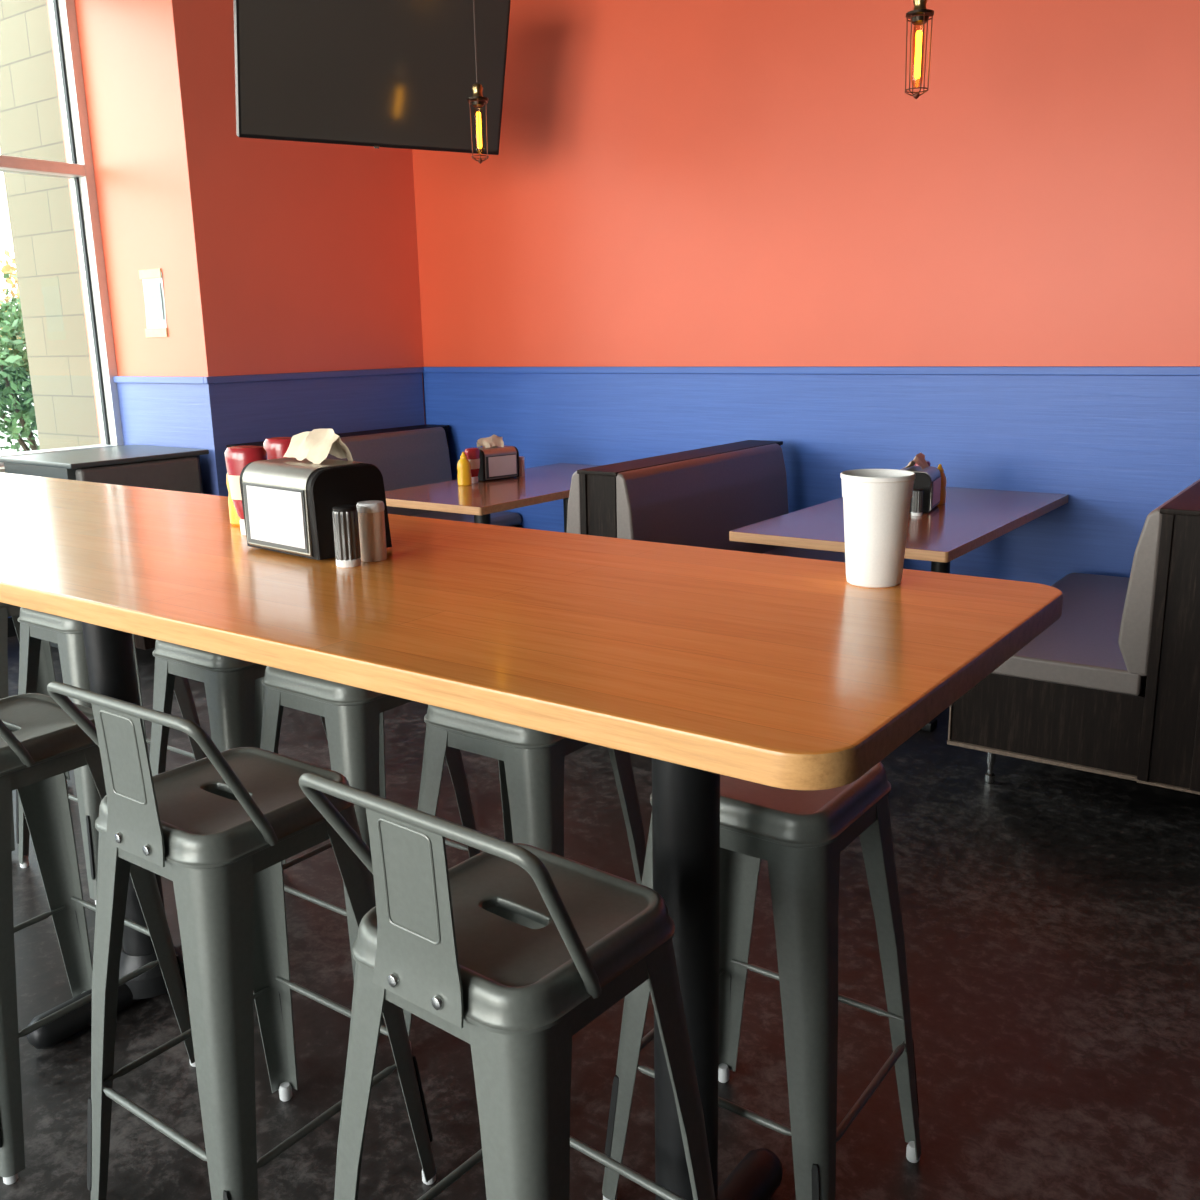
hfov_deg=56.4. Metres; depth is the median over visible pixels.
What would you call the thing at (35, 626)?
bar stool
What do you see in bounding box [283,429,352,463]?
paper napkin
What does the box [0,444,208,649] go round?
bench
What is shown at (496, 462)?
napkin dispenser
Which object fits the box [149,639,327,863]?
bar stool
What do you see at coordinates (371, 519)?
salt shaker
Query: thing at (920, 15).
socket
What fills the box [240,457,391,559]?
napkin dispenser
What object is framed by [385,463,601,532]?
table
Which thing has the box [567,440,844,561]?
bench
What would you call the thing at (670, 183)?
wall
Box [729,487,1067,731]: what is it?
table
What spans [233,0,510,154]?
television
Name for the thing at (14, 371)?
shrub
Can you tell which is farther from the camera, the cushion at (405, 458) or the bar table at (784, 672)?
the cushion at (405, 458)
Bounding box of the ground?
[0,377,38,452]
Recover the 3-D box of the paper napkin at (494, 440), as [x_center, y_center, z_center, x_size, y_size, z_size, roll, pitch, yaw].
[-0.544,-0.789,5.557,0.147,0.064,0.075,-10,16,-33]
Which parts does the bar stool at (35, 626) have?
leg, seat, leg, leg, leg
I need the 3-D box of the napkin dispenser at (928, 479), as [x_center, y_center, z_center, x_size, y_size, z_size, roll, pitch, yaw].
[1.237,-0.439,4.388,0.166,0.153,0.224,5,15,25]
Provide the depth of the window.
5.79 m
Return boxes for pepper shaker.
[332,505,360,567]
[911,489,922,515]
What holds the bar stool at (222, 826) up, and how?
on the floor
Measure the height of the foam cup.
0.162 m
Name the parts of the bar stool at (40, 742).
leg, seat, leg, leg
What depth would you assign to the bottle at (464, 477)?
5.34 m
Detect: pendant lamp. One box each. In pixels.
[467,0,488,163]
[905,0,933,98]
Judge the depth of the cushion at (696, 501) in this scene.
4.64 m
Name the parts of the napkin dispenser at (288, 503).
card frame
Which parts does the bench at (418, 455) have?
frame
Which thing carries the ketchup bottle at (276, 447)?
on the bar table at (784, 672)
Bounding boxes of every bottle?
[224,446,266,534]
[226,473,239,525]
[263,437,291,459]
[457,452,471,485]
[464,447,479,482]
[937,464,945,504]
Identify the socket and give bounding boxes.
[467,83,487,106]
[906,0,933,24]
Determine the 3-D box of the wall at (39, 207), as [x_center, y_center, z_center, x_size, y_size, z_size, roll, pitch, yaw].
[-2.837,-3.069,6.559,0.935,6.060,1.000,8,16,35]
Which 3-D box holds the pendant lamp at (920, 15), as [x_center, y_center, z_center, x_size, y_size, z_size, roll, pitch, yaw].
[1.036,-2.329,3.555,0.110,1.371,0.110,8,16,35]
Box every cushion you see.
[75,456,201,493]
[261,427,451,515]
[412,511,521,526]
[567,471,580,533]
[616,443,788,552]
[761,546,844,561]
[992,573,1146,695]
[1118,479,1199,675]
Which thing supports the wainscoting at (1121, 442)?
attached to the wall at (670, 183)
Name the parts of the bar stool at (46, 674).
seat, leg, leg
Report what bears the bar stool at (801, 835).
on the floor
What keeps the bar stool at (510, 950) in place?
on the floor
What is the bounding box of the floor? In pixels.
[0,636,1199,1199]
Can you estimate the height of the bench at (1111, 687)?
0.936 m
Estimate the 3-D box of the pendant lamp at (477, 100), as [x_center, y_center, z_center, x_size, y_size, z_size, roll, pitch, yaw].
[-0.528,-2.553,4.664,0.110,1.383,0.110,8,16,35]
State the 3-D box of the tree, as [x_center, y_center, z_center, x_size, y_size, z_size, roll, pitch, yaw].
[-10.572,-5.675,23.094,4.754,3.883,4.478,8,16,35]
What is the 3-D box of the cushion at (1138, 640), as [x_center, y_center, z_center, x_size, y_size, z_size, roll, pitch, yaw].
[1.925,-0.147,3.719,0.089,0.493,1.298,8,16,35]
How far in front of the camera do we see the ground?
18.36 m
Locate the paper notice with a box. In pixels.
[139,268,167,336]
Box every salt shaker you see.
[356,500,386,561]
[519,456,524,476]
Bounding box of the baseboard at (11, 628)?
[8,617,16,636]
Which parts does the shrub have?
stem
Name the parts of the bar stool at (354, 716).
leg, seat, leg, leg, leg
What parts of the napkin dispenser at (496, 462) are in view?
card frame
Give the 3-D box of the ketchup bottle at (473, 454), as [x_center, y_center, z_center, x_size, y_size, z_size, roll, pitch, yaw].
[-0.618,-0.655,5.440,0.084,0.170,0.054,-14,18,-42]
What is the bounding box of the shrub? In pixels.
[0,273,39,452]
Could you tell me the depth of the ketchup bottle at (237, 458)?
2.14 m
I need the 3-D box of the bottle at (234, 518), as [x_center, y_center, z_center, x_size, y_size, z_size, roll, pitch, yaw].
[-0.728,-0.234,2.287,0.068,0.160,0.052,-1,13,1]
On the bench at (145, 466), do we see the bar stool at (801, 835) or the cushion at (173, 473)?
the cushion at (173, 473)
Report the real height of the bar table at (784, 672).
1.068 m
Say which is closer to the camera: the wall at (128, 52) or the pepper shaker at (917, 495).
the pepper shaker at (917, 495)
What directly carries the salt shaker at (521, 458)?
on the table at (546, 483)
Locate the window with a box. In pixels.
[0,0,123,472]
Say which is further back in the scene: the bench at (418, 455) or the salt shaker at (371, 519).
the bench at (418, 455)
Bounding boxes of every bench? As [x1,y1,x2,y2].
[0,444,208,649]
[226,424,521,527]
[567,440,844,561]
[947,479,1199,794]
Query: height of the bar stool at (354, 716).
0.760 m
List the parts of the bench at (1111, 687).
leg, panel, frame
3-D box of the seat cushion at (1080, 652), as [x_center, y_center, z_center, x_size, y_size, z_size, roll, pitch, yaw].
[1.753,0.080,3.956,0.552,0.074,1.376,8,16,35]
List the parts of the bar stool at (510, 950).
leg, plate, seat, leg, leg, leg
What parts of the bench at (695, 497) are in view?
frame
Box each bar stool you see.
[0,602,69,850]
[0,693,195,1184]
[16,607,206,904]
[47,681,435,1199]
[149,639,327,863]
[260,666,480,1035]
[299,772,714,1199]
[403,704,646,1046]
[602,762,920,1199]
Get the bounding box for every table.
[0,472,1062,1199]
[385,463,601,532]
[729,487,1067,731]
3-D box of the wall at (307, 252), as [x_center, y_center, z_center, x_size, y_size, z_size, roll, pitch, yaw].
[-1.555,-1.750,6.068,0.102,3.550,1.509,8,16,35]
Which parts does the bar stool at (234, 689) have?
leg, seat, leg, leg, leg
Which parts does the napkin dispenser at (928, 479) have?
card frame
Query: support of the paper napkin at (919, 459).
on the napkin dispenser at (928, 479)
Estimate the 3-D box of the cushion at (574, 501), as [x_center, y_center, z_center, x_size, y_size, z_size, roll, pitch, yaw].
[0.270,-0.390,4.890,0.089,0.493,1.298,8,16,35]
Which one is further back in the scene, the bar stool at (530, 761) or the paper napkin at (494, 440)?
the paper napkin at (494, 440)
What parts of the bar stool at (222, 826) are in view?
leg, plate, leg, seat, leg, leg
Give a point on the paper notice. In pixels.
(152, 280)
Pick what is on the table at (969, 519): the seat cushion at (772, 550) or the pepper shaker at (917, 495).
the pepper shaker at (917, 495)
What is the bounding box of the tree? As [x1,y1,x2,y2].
[0,240,25,359]
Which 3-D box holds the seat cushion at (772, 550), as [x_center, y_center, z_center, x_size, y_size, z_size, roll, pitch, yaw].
[0.707,-0.074,4.697,0.552,0.074,1.376,8,16,35]
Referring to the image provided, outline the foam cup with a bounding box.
[840,469,914,587]
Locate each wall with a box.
[0,0,99,449]
[47,0,207,443]
[172,0,425,424]
[412,0,1199,366]
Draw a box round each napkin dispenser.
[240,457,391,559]
[477,445,518,480]
[900,466,940,512]
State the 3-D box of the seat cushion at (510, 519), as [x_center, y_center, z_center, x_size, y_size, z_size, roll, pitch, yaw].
[-1.083,-0.363,6.072,0.522,0.074,1.436,8,16,35]
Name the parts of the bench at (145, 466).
panel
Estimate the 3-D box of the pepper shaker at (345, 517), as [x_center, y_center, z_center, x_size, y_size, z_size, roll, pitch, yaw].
[-0.419,-0.106,1.849,0.041,0.099,0.041,8,16,35]
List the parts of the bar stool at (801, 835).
leg, leg, seat, leg, leg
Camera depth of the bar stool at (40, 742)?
2.12 m
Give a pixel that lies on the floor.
(1051, 913)
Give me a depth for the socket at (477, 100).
4.74 m
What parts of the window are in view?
sill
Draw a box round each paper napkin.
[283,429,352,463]
[477,435,503,447]
[905,453,928,469]
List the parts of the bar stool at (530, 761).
leg, seat, leg, leg, leg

